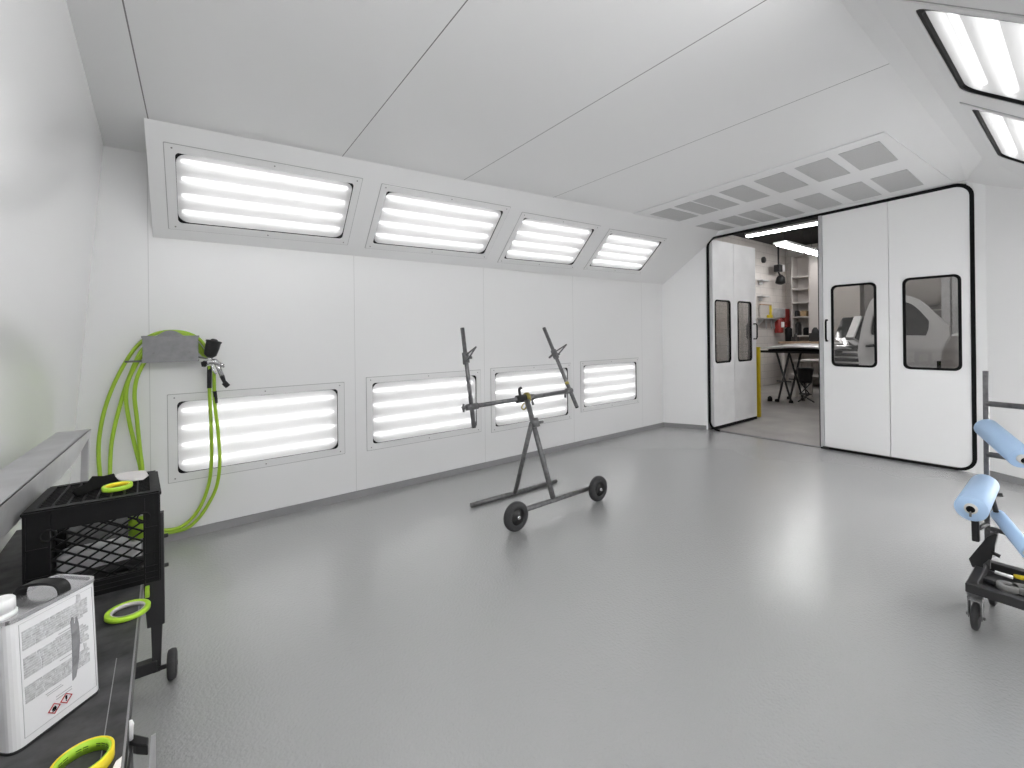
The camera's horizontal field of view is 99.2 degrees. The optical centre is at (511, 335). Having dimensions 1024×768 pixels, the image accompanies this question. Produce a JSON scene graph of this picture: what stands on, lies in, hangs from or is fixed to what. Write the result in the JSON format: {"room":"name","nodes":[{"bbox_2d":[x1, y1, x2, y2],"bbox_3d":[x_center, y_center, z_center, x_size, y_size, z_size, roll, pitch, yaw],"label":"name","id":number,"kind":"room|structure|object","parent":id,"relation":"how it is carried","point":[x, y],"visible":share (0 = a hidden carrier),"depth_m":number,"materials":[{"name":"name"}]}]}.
{"room":"paint spray booth","nodes":[
{"label":"paint spray booth","id":0,"kind":"room"},
{"bbox_2d":[0,0,103,551],"bbox_3d":[-1.580,0.019,1.294,0.301,3.000,4.676,-1,0,-39],"label":"wall","id":1,"kind":"structure","parent":0,"point":[51,144],"depth_m":1.70,"materials":[{"name":"white"}]},
{"bbox_2d":[70,146,662,527],"bbox_3d":[-0.323,-0.032,5.015,6.972,3.072,0.050,-1,0,-38],"label":"wall","id":2,"kind":"structure","parent":0,"point":[280,317],"depth_m":3.91,"materials":[{"name":"paint"}]},
{"bbox_2d":[125,330,206,362],"bbox_3d":[-2.500,0.073,3.166,0.466,0.229,0.121,-1,0,-36],"label":"holder","id":3,"kind":"object","parent":2,"relation":"attached to","point":[170,345],"visible":1,"depth_m":3.13,"materials":[{"name":"metal"}]},
{"bbox_2d":[96,330,221,533],"bbox_3d":[-2.536,0.711,3.163,0.712,1.514,0.145,-1,0,-36],"label":"air hose","id":4,"kind":"object","parent":3,"relation":"hanging from","point":[211,376],"visible":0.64,"depth_m":3.09,"materials":[{"name":"green"}]},
{"bbox_2d":[201,339,229,387],"bbox_3d":[-2.222,0.208,3.270,0.182,0.377,0.104,-1,0,-36],"label":"gun","id":5,"kind":"object","parent":3,"relation":"hanging from","point":[212,346],"visible":1,"depth_m":3.24,"materials":[{"name":"black plastic"}]},
{"bbox_2d":[204,339,221,357],"bbox_3d":[-2.236,0.095,3.261,0.114,0.140,0.104,-1,0,-36],"label":"cup","id":6,"kind":"object","parent":5,"relation":"on","point":[212,346],"depth_m":3.22,"materials":[{"name":"black plastic"}]},
{"bbox_2d":[167,382,344,483],"bbox_3d":[-2.085,0.763,3.677,1.288,0.666,0.107,-1,0,-38],"label":"light fixture","id":7,"kind":"object","parent":2,"relation":"attached to","point":[256,425],"visible":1,"depth_m":3.65,"materials":[{"name":"white paint"}]},
{"bbox_2d":[163,142,362,244],"bbox_3d":[-1.889,-1.064,3.412,1.291,0.534,0.540,-1,0,-36],"label":"light fixture","id":8,"kind":"object","parent":2,"relation":"attached to","point":[214,187],"visible":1,"depth_m":3.38,"materials":[{"name":"white paint"}]},
{"bbox_2d":[164,422,663,542],"bbox_3d":[-0.291,1.473,4.988,6.962,0.062,0.012,-1,0,-38],"label":"baseboard","id":9,"kind":"structure","parent":2,"relation":"attached to","point":[203,529],"depth_m":4.15,"materials":[{"name":"grey paint"}]},
{"bbox_2d":[366,370,480,450],"bbox_3d":[-0.898,0.741,4.590,1.308,0.706,0.107,-1,0,-38],"label":"light fixture","id":10,"kind":"object","parent":2,"relation":"attached to","point":[397,406],"visible":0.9,"depth_m":4.55,"materials":[{"name":"white paint"}]},
{"bbox_2d":[144,118,717,283],"bbox_3d":[0.225,-1.200,4.995,6.746,0.876,0.859,-1,0,-36],"label":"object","id":11,"kind":"structure","parent":2,"relation":"attached to","point":[683,242],"depth_m":3.99,"materials":[{"name":"white paint"}]},
{"bbox_2d":[365,183,510,258],"bbox_3d":[-0.706,-1.099,4.305,1.366,0.537,0.543,-1,0,-36],"label":"light fixture","id":12,"kind":"object","parent":2,"relation":"attached to","point":[402,215],"visible":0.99,"depth_m":4.30,"materials":[{"name":"white paint"}]},
{"bbox_2d":[490,363,571,432],"bbox_3d":[0.247,0.739,5.470,1.309,0.747,0.107,-1,0,-38],"label":"light fixture","id":13,"kind":"object","parent":2,"relation":"attached to","point":[533,379],"visible":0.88,"depth_m":5.46,"materials":[{"name":"white paint"}]},
{"bbox_2d":[498,212,600,268],"bbox_3d":[0.449,-1.120,5.194,1.229,0.534,0.542,-1,0,-36],"label":"light fixture","id":14,"kind":"object","parent":2,"relation":"attached to","point":[542,238],"visible":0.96,"depth_m":5.22,"materials":[{"name":"white paint"}]},
{"bbox_2d":[580,358,638,411],"bbox_3d":[1.420,0.688,6.372,1.295,0.694,0.107,-1,0,-38],"label":"light fixture","id":15,"kind":"object","parent":2,"relation":"attached to","point":[601,381],"visible":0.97,"depth_m":6.38,"materials":[{"name":"white paint"}]},
{"bbox_2d":[584,229,666,273],"bbox_3d":[1.570,-1.158,6.034,1.228,0.516,0.523,-1,0,-36],"label":"light fixture","id":16,"kind":"object","parent":2,"relation":"attached to","point":[619,249],"visible":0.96,"depth_m":6.08,"materials":[{"name":"white paint"}]},
{"bbox_2d":[66,0,965,212],"bbox_3d":[1.185,-1.517,3.406,7.550,0.294,4.900,-1,0,-36],"label":"ceiling","id":17,"kind":"structure","parent":0,"point":[632,106],"depth_m":2.46,"materials":[{"name":"paint"}]},
{"bbox_2d":[633,131,953,226],"bbox_3d":[2.967,-1.580,5.033,2.309,0.087,2.680,-1,0,-36],"label":"ceiling panel","id":18,"kind":"object","parent":17,"relation":"attached to","point":[922,170],"visible":0.62,"depth_m":4.50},
{"bbox_2d":[650,208,697,220],"bbox_3d":[2.084,-1.549,5.582,0.732,0.028,0.301,-1,0,-39],"label":"ceiling vent","id":19,"kind":"object","parent":18,"relation":"attached to","point":[669,213],"visible":1,"depth_m":5.57,"materials":[{"name":"metal"}]},
{"bbox_2d":[675,202,717,214],"bbox_3d":[2.246,-1.549,5.295,0.719,0.027,0.223,-1,0,-39],"label":"ceiling vent","id":20,"kind":"object","parent":18,"relation":"attached to","point":[689,206],"visible":1,"depth_m":5.28,"materials":[{"name":"metal"}]},
{"bbox_2d":[693,195,738,208],"bbox_3d":[2.376,-1.550,5.065,0.722,0.027,0.239,-1,0,-39],"label":"ceiling vent","id":21,"kind":"object","parent":18,"relation":"attached to","point":[711,200],"visible":1,"depth_m":5.04,"materials":[{"name":"metal"}]},
{"bbox_2d":[697,222,734,230],"bbox_3d":[3.020,-1.599,6.422,0.878,0.032,0.280,-1,0,-39],"label":"ceiling vent","id":22,"kind":"object","parent":18,"relation":"attached to","point":[711,225],"visible":0.66,"depth_m":6.34,"materials":[{"name":"metal"}]},
{"bbox_2d":[720,216,758,225],"bbox_3d":[3.191,-1.599,6.092,0.869,0.032,0.234,-1,0,-39],"label":"ceiling vent","id":23,"kind":"object","parent":18,"relation":"attached to","point":[736,220],"visible":0.77,"depth_m":6.05,"materials":[{"name":"metal"}]},
{"bbox_2d":[719,185,769,201],"bbox_3d":[2.545,-1.551,4.764,0.726,0.027,0.265,-1,0,-39],"label":"ceiling vent","id":24,"kind":"object","parent":18,"relation":"attached to","point":[744,193],"visible":1,"depth_m":4.75,"materials":[{"name":"metal"}]},
{"bbox_2d":[738,210,779,221],"bbox_3d":[3.320,-1.599,5.846,0.867,0.032,0.223,-1,0,-39],"label":"ceiling vent","id":25,"kind":"object","parent":18,"relation":"attached to","point":[755,215],"visible":1,"depth_m":5.82,"materials":[{"name":"metal"}]},
{"bbox_2d":[754,172,807,192],"bbox_3d":[2.737,-1.552,4.425,0.729,0.027,0.280,-1,0,-39],"label":"ceiling vent","id":26,"kind":"object","parent":18,"relation":"attached to","point":[781,182],"visible":1,"depth_m":4.41,"materials":[{"name":"metal"}]},
{"bbox_2d":[761,203,803,216],"bbox_3d":[3.463,-1.600,5.569,0.870,0.032,0.239,-1,0,-39],"label":"ceiling vent","id":27,"kind":"object","parent":18,"relation":"attached to","point":[779,209],"visible":1,"depth_m":5.55,"materials":[{"name":"metal"}]},
{"bbox_2d":[794,193,841,209],"bbox_3d":[3.656,-1.600,5.197,0.876,0.032,0.270,-1,0,-39],"label":"ceiling vent","id":28,"kind":"object","parent":18,"relation":"attached to","point":[818,201],"visible":1,"depth_m":5.17,"materials":[{"name":"metal"}]},
{"bbox_2d":[794,158,849,181],"bbox_3d":[2.922,-1.553,4.096,0.727,0.027,0.270,-1,0,-39],"label":"ceiling vent","id":29,"kind":"object","parent":18,"relation":"attached to","point":[824,169],"visible":1,"depth_m":4.07,"materials":[{"name":"metal"}]},
{"bbox_2d":[831,182,881,200],"bbox_3d":[3.838,-1.600,4.847,0.876,0.032,0.270,-1,0,-39],"label":"ceiling vent","id":30,"kind":"object","parent":18,"relation":"attached to","point":[859,190],"visible":1,"depth_m":4.82,"materials":[{"name":"metal"}]},
{"bbox_2d":[838,141,897,169],"bbox_3d":[3.098,-1.554,3.784,0.729,0.027,0.280,-1,0,-39],"label":"ceiling vent","id":31,"kind":"object","parent":18,"relation":"attached to","point":[874,154],"visible":1,"depth_m":3.76,"materials":[{"name":"metal"}]},
{"bbox_2d":[871,169,923,192],"bbox_3d":[4.005,-1.601,4.526,0.879,0.032,0.286,-1,0,-39],"label":"ceiling vent","id":32,"kind":"object","parent":18,"relation":"attached to","point":[904,179],"visible":1,"depth_m":4.50,"materials":[{"name":"metal"}]},
{"bbox_2d":[127,426,1023,767],"bbox_3d":[1.204,1.536,3.313,7.411,0.100,4.770,-1,0,-36],"label":"floor","id":33,"kind":"structure","parent":0,"point":[728,600],"depth_m":2.26,"materials":[{"name":"grey"}]},
{"bbox_2d":[0,429,90,539],"bbox_3d":[-1.268,0.965,1.008,0.110,1.100,2.335,-1,0,-36],"label":"ledge","id":34,"kind":"object","parent":33,"relation":"on","point":[22,481],"visible":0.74,"depth_m":1.41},
{"bbox_2d":[0,510,177,767],"bbox_3d":[-1.148,1.128,1.050,0.491,0.771,1.989,-1,0,-36],"label":"utility cart","id":35,"kind":"object","parent":33,"relation":"on","point":[109,712],"visible":0.48,"depth_m":1.01,"materials":[{"name":"metal"}]},
{"bbox_2d":[0,574,99,756],"bbox_3d":[-0.917,0.607,0.841,0.101,0.268,0.162,-1,0,7],"label":"can","id":36,"kind":"object","parent":35,"relation":"on","point":[49,667],"visible":1,"depth_m":0.82,"materials":[{"name":"white metal"}]},
{"bbox_2d":[50,735,114,767],"bbox_3d":[-0.731,0.727,0.742,0.082,0.021,0.082,-1,0,-36],"label":"tape roll","id":37,"kind":"object","parent":35,"relation":"on","point":[107,743],"visible":1,"depth_m":0.76,"materials":[{"name":"yellow"}]},
{"bbox_2d":[58,743,107,767],"bbox_3d":[-0.746,0.727,0.761,0.063,0.006,0.021,-1,0,-38],"label":"print","id":38,"kind":"object","parent":37,"relation":"on","point":[80,749],"depth_m":0.76,"materials":[{"name":"green"}]},
{"bbox_2d":[20,470,160,595],"bbox_3d":[-1.269,0.609,1.355,0.295,0.271,0.289,-1,0,-36],"label":"crate","id":39,"kind":"object","parent":35,"relation":"on","point":[46,522],"visible":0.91,"depth_m":1.26,"materials":[{"name":"black plastic"}]},
{"bbox_2d":[72,473,117,496],"bbox_3d":[-1.313,0.468,1.382,0.087,0.010,0.217,-1,0,-28],"label":"glove","id":40,"kind":"object","parent":39,"relation":"on","point":[95,482],"visible":0.98,"depth_m":1.37,"materials":[{"name":"black fabric"}]},
{"bbox_2d":[101,481,132,492],"bbox_3d":[-1.219,0.465,1.347,0.072,0.013,0.072,-1,0,-36],"label":"tape roll","id":41,"kind":"object","parent":39,"relation":"on","point":[123,485],"visible":1,"depth_m":1.34,"materials":[{"name":"green"}]},
{"bbox_2d":[115,470,148,480],"bbox_3d":[-1.277,0.468,1.459,0.098,0.008,0.131,-1,0,-36],"label":"rag","id":42,"kind":"object","parent":39,"relation":"on","point":[142,474],"visible":0.99,"depth_m":1.45,"materials":[{"name":"grey"}]},
{"bbox_2d":[56,537,142,574],"bbox_3d":[-1.305,0.702,1.388,0.195,0.083,0.070,-1,0,-36],"label":"box","id":43,"kind":"object","parent":35,"relation":"on","point":[121,540],"visible":0.3,"depth_m":1.36,"materials":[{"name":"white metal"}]},
{"bbox_2d":[128,514,142,539],"bbox_3d":[-1.222,0.622,1.431,0.056,0.070,0.056,-1,0,-36],"label":"tape roll","id":44,"kind":"object","parent":43,"relation":"on","point":[132,522],"visible":0.23,"depth_m":1.41,"materials":[{"name":"green"}]},
{"bbox_2d":[71,555,143,578],"bbox_3d":[-1.248,0.720,1.331,0.192,0.043,0.043,-1,0,-45],"label":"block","id":45,"kind":"object","parent":35,"relation":"on","point":[132,563],"visible":0.24,"depth_m":1.34,"materials":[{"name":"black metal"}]},
{"bbox_2d":[113,757,121,767],"bbox_3d":[-0.675,0.736,0.745,0.011,0.002,0.039,-1,0,-36],"label":"paper scrap","id":46,"kind":"object","parent":35,"relation":"on","point":[117,764],"visible":1,"depth_m":0.75,"materials":[{"name":"white paper"}]},
{"bbox_2d":[104,599,150,623],"bbox_3d":[-1.026,0.734,1.165,0.094,0.014,0.094,-1,0,-36],"label":"tape roll","id":47,"kind":"object","parent":35,"relation":"on","point":[108,618],"visible":1,"depth_m":1.16,"materials":[{"name":"green"}]},
{"bbox_2d":[127,720,155,767],"bbox_3d":[-0.695,0.810,0.811,0.045,0.136,0.180,-1,0,-36],"label":"clamp","id":48,"kind":"object","parent":35,"relation":"attached to","point":[139,745],"visible":0.93,"depth_m":0.84,"materials":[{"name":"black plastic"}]},
{"bbox_2d":[145,585,149,597],"bbox_3d":[-1.574,1.104,1.882,0.014,0.048,0.048,-1,0,-36],"label":"tape roll","id":49,"kind":"object","parent":35,"relation":"hanging from","point":[147,588],"visible":1,"depth_m":1.87,"materials":[{"name":"green"}]},
{"bbox_2d":[460,327,606,531],"bbox_3d":[0.163,0.703,3.930,1.235,1.590,0.841,-1,0,-39],"label":"stand","id":50,"kind":"object","parent":33,"relation":"on","point":[515,517],"visible":1,"depth_m":3.85,"materials":[{"name":"metal"}]},
{"bbox_2d":[965,371,1023,630],"bbox_3d":[2.614,0.828,2.083,0.489,1.281,0.621,-1,0,-36],"label":"rack","id":51,"kind":"object","parent":33,"relation":"on","point":[981,583],"visible":0.91,"depth_m":2.29,"materials":[{"name":"black metal"}]},
{"bbox_2d":[954,474,999,520],"bbox_3d":[2.259,0.775,2.113,0.679,0.144,0.108,-1,0,-39],"label":"roll","id":52,"kind":"object","parent":51,"relation":"on","point":[975,502],"visible":1,"depth_m":1.95,"materials":[{"name":"blue"}]},
{"bbox_2d":[974,419,1023,467],"bbox_3d":[2.463,0.532,2.182,0.100,0.180,0.358,-1,0,26],"label":"roll","id":53,"kind":"object","parent":51,"relation":"attached to","point":[1008,446],"visible":1,"depth_m":2.15,"materials":[{"name":"blue"}]},
{"bbox_2d":[982,571,1023,597],"bbox_3d":[2.624,1.281,2.056,0.380,0.006,0.564,-1,0,-36],"label":"tray","id":54,"kind":"object","parent":51,"relation":"on","point":[992,574],"depth_m":2.28,"materials":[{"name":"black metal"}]},
{"bbox_2d":[995,570,1012,578],"bbox_3d":[2.524,1.225,2.237,0.018,0.018,0.062,-1,0,-33],"label":"stick","id":55,"kind":"object","parent":51,"relation":"in","point":[996,572],"visible":1,"depth_m":2.23,"materials":[{"name":"white plastic"}]},
{"bbox_2d":[990,510,1023,557],"bbox_3d":[2.423,0.958,2.106,0.060,0.100,0.444,-1,0,34],"label":"roll","id":56,"kind":"object","parent":51,"relation":"hanging from","point":[1015,536],"visible":0.89,"depth_m":2.11,"materials":[{"name":"blue"}]},
{"bbox_2d":[996,580,1019,593],"bbox_3d":[2.490,1.260,2.189,0.082,0.030,0.082,-1,0,-36],"label":"tape roll","id":57,"kind":"object","parent":51,"relation":"in","point":[1000,584],"visible":0.98,"depth_m":2.17,"materials":[{"name":"grey"}]},
{"bbox_2d":[1012,583,1023,595],"bbox_3d":[2.539,1.260,2.162,0.082,0.030,0.082,-1,0,-36],"label":"tape roll","id":58,"kind":"object","parent":51,"relation":"in","point":[1021,590],"visible":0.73,"depth_m":2.15,"materials":[{"name":"grey"}]},
{"bbox_2d":[662,246,707,429],"bbox_3d":[2.768,-0.083,6.994,0.671,3.100,0.063,-1,0,27],"label":"wall","id":59,"kind":"structure","parent":0,"point":[684,295],"depth_m":6.95,"materials":[{"name":"white paint"}]},
{"bbox_2d":[664,422,705,429],"bbox_3d":[2.755,1.436,6.968,0.645,0.062,0.012,-1,0,27],"label":"baseboard","id":60,"kind":"structure","parent":59,"relation":"attached to","point":[692,426],"depth_m":6.96,"materials":[{"name":"grey paint"}]},
{"bbox_2d":[706,255,710,428],"bbox_3d":[3.081,-0.037,6.886,0.100,3.000,0.050,-1,0,-36],"label":"trim","id":61,"kind":"structure","parent":59,"relation":"attached to","point":[709,426],"depth_m":6.85,"materials":[{"name":"rubber"}]},
{"bbox_2d":[709,240,734,429],"bbox_3d":[3.376,-0.029,6.986,0.651,2.967,0.056,-1,0,-37],"label":"door","id":62,"kind":"structure","parent":59,"relation":"in","point":[720,253],"depth_m":6.93,"materials":[{"name":"white paint"}]},
{"bbox_2d":[733,244,757,423],"bbox_3d":[3.940,-0.042,7.415,0.767,2.979,0.190,-1,0,-36],"label":"door","id":63,"kind":"structure","parent":62,"relation":"attached to","point":[743,256],"depth_m":7.40,"materials":[{"name":"white paint"}]},
{"bbox_2d":[710,429,820,447],"bbox_3d":[3.576,1.454,6.242,0.070,0.006,1.481,-1,0,-39],"label":"trim","id":64,"kind":"structure","parent":59,"relation":"attached to","point":[710,429],"depth_m":6.15,"materials":[{"name":"metal"}]},
{"bbox_2d":[714,235,786,385],"bbox_3d":[5.146,-0.662,11.030,8.700,4.200,0.100,-1,0,-36],"label":"wall","id":65,"kind":"structure","parent":0,"point":[770,368],"depth_m":12.42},
{"bbox_2d":[757,318,779,328],"bbox_3d":[7.295,-0.355,12.402,0.976,0.308,0.200,-1,0,-36],"label":"wall shelf","id":66,"kind":"object","parent":65,"relation":"attached to","point":[760,320],"visible":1,"depth_m":12.28,"materials":[{"name":"metal"}]},
{"bbox_2d":[759,304,771,317],"bbox_3d":[7.199,-0.706,12.372,0.657,0.396,0.040,-1,0,-36],"label":"display board","id":67,"kind":"object","parent":66,"relation":"on","point":[764,309],"visible":0.81,"depth_m":12.33,"materials":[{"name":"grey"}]},
{"bbox_2d":[774,318,783,332],"bbox_3d":[7.831,-0.354,12.770,0.307,0.530,0.237,-1,0,-36],"label":"fire extinguisher","id":68,"kind":"object","parent":65,"relation":"attached to","point":[779,324],"visible":0.8,"depth_m":12.65,"materials":[{"name":"red metal"}]},
{"bbox_2d":[774,308,784,317],"bbox_3d":[7.862,-0.672,12.813,0.360,0.280,0.196,-1,0,-36],"label":"box","id":69,"kind":"object","parent":65,"relation":"attached to","point":[778,312],"visible":0.99,"depth_m":12.71,"materials":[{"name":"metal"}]},
{"bbox_2d":[782,309,789,326],"bbox_3d":[8.218,-0.538,13.099,0.400,0.550,0.162,-1,0,-36],"label":"hose reel","id":70,"kind":"object","parent":65,"relation":"attached to","point":[786,319],"visible":0.66,"depth_m":13.01,"materials":[{"name":"red metal"}]},
{"bbox_2d":[734,217,816,245],"bbox_3d":[7.176,-2.716,8.506,8.340,0.100,6.900,-1,0,-36],"label":"ceiling","id":71,"kind":"structure","parent":0,"point":[797,235],"depth_m":11.59,"materials":[{"name":"black"}]},
{"bbox_2d":[774,246,785,284],"bbox_3d":[7.690,-2.073,12.518,0.420,1.198,0.256,-1,0,-36],"label":"pendant","id":72,"kind":"object","parent":71,"relation":"hanging from","point":[780,279],"visible":0.98,"depth_m":12.44,"materials":[{"name":"black metal"}]},
{"bbox_2d":[745,220,816,237],"bbox_3d":[6.091,-2.469,9.163,0.140,0.369,2.300,-1,0,-36],"label":"tube light","id":73,"kind":"object","parent":71,"relation":"hanging from","point":[813,222],"visible":0.49,"depth_m":9.43,"materials":[{"name":"white"}]},
{"bbox_2d":[773,224,813,251],"bbox_3d":[6.760,-2.377,10.454,1.505,0.569,0.300,-1,0,-36],"label":"tube light","id":74,"kind":"object","parent":71,"relation":"hanging from","point":[787,244],"visible":0.98,"depth_m":10.28,"materials":[{"name":"white"}]},
{"bbox_2d":[804,231,817,255],"bbox_3d":[8.067,-2.393,11.402,1.485,0.569,0.300,-1,0,-36],"label":"tube light","id":75,"kind":"object","parent":71,"relation":"hanging from","point":[814,251],"visible":0.32,"depth_m":11.07,"materials":[{"name":"white"}]},
{"bbox_2d":[708,382,1000,479],"bbox_3d":[7.011,1.470,8.411,8.800,0.100,6.800,-1,0,-36],"label":"ground","id":76,"kind":"structure","parent":0,"point":[799,422],"depth_m":7.49,"materials":[{"name":"concrete"}]},
{"bbox_2d":[756,347,760,416],"bbox_3d":[4.402,0.821,7.805,0.070,1.252,0.075,-1,0,-36],"label":"post","id":77,"kind":"object","parent":76,"relation":"on","point":[758,355],"visible":0.71,"depth_m":7.77,"materials":[{"name":"metal"}]},
{"bbox_2d":[778,341,818,385],"bbox_3d":[8.502,0.770,12.032,1.280,1.256,1.600,-1,0,-36],"label":"workbench","id":78,"kind":"object","parent":76,"relation":"on","point":[783,355],"visible":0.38,"depth_m":12.23,"materials":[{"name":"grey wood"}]},
{"bbox_2d":[785,327,791,340],"bbox_3d":[7.839,-0.050,12.354,0.179,0.400,0.179,-1,0,-36],"label":"canister","id":79,"kind":"object","parent":78,"relation":"on","point":[788,331],"visible":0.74,"depth_m":12.28,"materials":[{"name":"black plastic"}]},
{"bbox_2d":[790,254,809,340],"bbox_3d":[8.509,-1.105,12.746,0.426,2.494,0.480,-1,0,-36],"label":"shelving unit","id":80,"kind":"object","parent":78,"relation":"on","point":[800,282],"visible":0.65,"depth_m":12.86,"materials":[{"name":"grey"}]},
{"bbox_2d":[795,322,801,334],"bbox_3d":[8.431,-0.212,12.829,0.240,0.381,0.080,-1,0,-36],"label":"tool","id":81,"kind":"object","parent":80,"relation":"on","point":[798,326],"visible":0.86,"depth_m":12.78,"materials":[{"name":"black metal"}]},
{"bbox_2d":[789,372,818,376],"bbox_3d":[8.534,1.078,12.053,1.050,0.040,1.200,-1,0,-36],"label":"shelf","id":82,"kind":"object","parent":78,"relation":"attached to","point":[815,374],"depth_m":12.13,"materials":[{"name":"grey"}]},
{"bbox_2d":[809,327,818,340],"bbox_3d":[8.240,-0.045,11.844,0.250,0.380,0.220,-1,0,-36],"label":"tool","id":83,"kind":"object","parent":78,"relation":"on","point":[814,335],"visible":0.87,"depth_m":11.77,"materials":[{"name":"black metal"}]},
{"bbox_2d":[760,350,842,402],"bbox_3d":[6.232,0.868,9.403,0.767,1.115,1.352,-1,0,-36],"label":"trestle","id":84,"kind":"object","parent":76,"relation":"on","point":[789,396],"visible":0.7,"depth_m":9.43,"materials":[{"name":"black metal"}]},
{"bbox_2d":[761,343,850,351],"bbox_3d":[6.239,0.232,9.284,1.100,0.154,1.303,-1,0,-36],"label":"bonnet","id":85,"kind":"object","parent":84,"relation":"on","point":[813,347],"visible":0.8,"depth_m":9.02,"materials":[{"name":"silver metal"}]},
{"bbox_2d":[796,368,814,402],"bbox_3d":[6.336,1.060,9.415,0.340,0.732,0.347,-1,0,-36],"label":"stool","id":86,"kind":"object","parent":76,"relation":"on","point":[805,375],"visible":1,"depth_m":9.34,"materials":[{"name":"black plastic"}]},
{"bbox_2d":[793,359,818,397],"bbox_3d":[7.015,0.986,10.270,0.800,0.860,0.397,-1,0,-36],"label":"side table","id":87,"kind":"object","parent":76,"relation":"on","point":[809,361],"visible":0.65,"depth_m":10.07,"materials":[{"name":"grey"}]},
{"bbox_2d":[818,316,941,374],"bbox_3d":[8.542,0.465,9.878,3.270,1.865,1.700,-1,0,-36],"label":"car","id":88,"kind":"object","parent":76,"relation":"on","point":[848,332],"visible":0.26,"depth_m":9.78,"materials":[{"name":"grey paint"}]},
{"bbox_2d":[858,295,958,367],"bbox_3d":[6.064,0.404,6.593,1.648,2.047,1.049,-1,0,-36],"label":"car","id":89,"kind":"object","parent":76,"relation":"on","point":[930,343],"visible":0.34,"depth_m":5.99,"materials":[{"name":"white"}]},
{"bbox_2d":[941,277,951,334],"bbox_3d":[8.260,-0.639,8.290,0.120,4.080,0.120,-1,0,-36],"label":"steel column","id":90,"kind":"structure","parent":76,"relation":"on","point":[946,311],"depth_m":8.25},
{"bbox_2d":[952,277,957,333],"bbox_3d":[8.346,-0.640,8.171,0.120,4.080,0.120,-1,0,-36],"label":"steel column","id":91,"kind":"structure","parent":76,"relation":"on","point":[954,279],"depth_m":8.15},
{"bbox_2d":[785,243,952,383],"bbox_3d":[10.336,-0.724,10.689,0.100,4.200,6.550,-1,0,-36],"label":"wall","id":92,"kind":"structure","parent":0,"point":[789,252],"depth_m":13.20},
{"bbox_2d":[809,247,864,335],"bbox_3d":[8.982,-1.058,12.063,0.410,2.900,1.160,-1,0,-36],"label":"wall","id":93,"kind":"structure","parent":92,"relation":"attached to","point":[848,300],"depth_m":11.86,"materials":[{"name":"grey"}]},
{"bbox_2d":[865,296,952,333],"bbox_3d":[10.463,-0.236,10.375,0.048,3.180,3.700,-1,0,-36],"label":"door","id":94,"kind":"structure","parent":92,"relation":"in","point":[934,308],"depth_m":10.55,"materials":[{"name":"grey"}]},
{"bbox_2d":[840,0,1023,188],"bbox_3d":[2.087,-1.403,2.199,7.251,0.444,0.712,-1,0,-36],"label":"trim","id":95,"kind":"structure","parent":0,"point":[866,13],"depth_m":2.70,"materials":[{"name":"white paint"}]},
{"bbox_2d":[972,182,1023,478],"bbox_3d":[4.996,-0.110,3.962,0.080,3.100,1.310,-1,0,-10],"label":"wall","id":96,"kind":"structure","parent":0,"point":[998,211],"depth_m":4.38,"materials":[{"name":"white paint"}]},
{"bbox_2d":[714,181,965,236],"bbox_3d":[3.950,-1.601,5.717,0.060,0.133,2.873,-1,0,-39],"label":"trim","id":97,"kind":"structure","parent":96,"relation":"attached to","point":[738,228],"depth_m":5.75,"materials":[{"name":"white"}]},
{"bbox_2d":[706,183,976,470],"bbox_3d":[3.951,-0.085,5.681,0.010,3.071,2.873,-1,0,-39],"label":"trim","id":98,"kind":"structure","parent":96,"relation":"attached to","point":[969,189],"depth_m":4.71,"materials":[{"name":"black rubber"}]},
{"bbox_2d":[817,202,890,455],"bbox_3d":[4.207,-0.065,5.393,0.190,3.018,0.703,-1,0,-36],"label":"door","id":99,"kind":"structure","parent":96,"relation":"in","point":[853,244],"depth_m":5.36,"materials":[{"name":"white paint"}]},
{"bbox_2d":[888,187,971,466],"bbox_3d":[4.646,-0.095,4.862,0.056,3.008,0.660,-1,0,-39],"label":"door","id":100,"kind":"structure","parent":96,"relation":"in","point":[929,233],"depth_m":4.84,"materials":[{"name":"white paint"}]},
{"bbox_2d":[873,0,1023,177],"bbox_3d":[2.321,-1.106,1.871,7.220,0.941,0.929,-1,0,-37],"label":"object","id":101,"kind":"structure","parent":96,"relation":"attached to","point":[891,10],"depth_m":2.34,"materials":[{"name":"white paint"}]},
{"bbox_2d":[897,0,1023,108],"bbox_3d":[2.231,-1.209,1.919,1.271,0.523,0.601,-1,0,-36],"label":"light fixture","id":102,"kind":"object","parent":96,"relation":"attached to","point":[986,47],"visible":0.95,"depth_m":2.03,"materials":[{"name":"white paint"}]},
{"bbox_2d":[958,181,974,472],"bbox_3d":[4.861,-0.125,4.582,0.030,3.133,0.281,-1,0,-39],"label":"trim","id":103,"kind":"structure","parent":96,"relation":"attached to","point":[972,470],"depth_m":4.60,"materials":[{"name":"white paint"}]},
{"bbox_2d":[959,102,1023,165],"bbox_3d":[3.528,-1.276,2.908,1.563,0.532,0.608,-1,0,-36],"label":"light fixture","id":104,"kind":"object","parent":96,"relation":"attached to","point":[1008,130],"visible":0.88,"depth_m":3.07,"materials":[{"name":"white paint"}]},
{"bbox_2d":[990,470,1023,484],"bbox_3d":[4.991,1.409,3.897,0.013,0.062,1.190,-1,0,-9],"label":"baseboard","id":105,"kind":"structure","parent":96,"relation":"attached to","point":[1017,480],"depth_m":4.33,"materials":[{"name":"grey paint"}]},
{"label":"outside","id":106,"kind":"structure","parent":0,"visible":0},
{"bbox_2d":[864,285,873,306],"bbox_3d":[8.495,-1.046,10.143,0.515,0.734,0.359,-1,0,-36],"label":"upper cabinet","id":107,"kind":"object","parent":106,"point":[868,289],"visible":0.18,"depth_m":10.07,"materials":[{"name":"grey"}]},
{"bbox_2d":[906,277,951,305],"bbox_3d":[9.569,-1.120,10.037,0.300,0.874,0.874,-1,0,-36],"label":"wall","id":108,"kind":"structure","parent":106,"point":[928,291],"depth_m":9.94,"materials":[{"name":"grey"}]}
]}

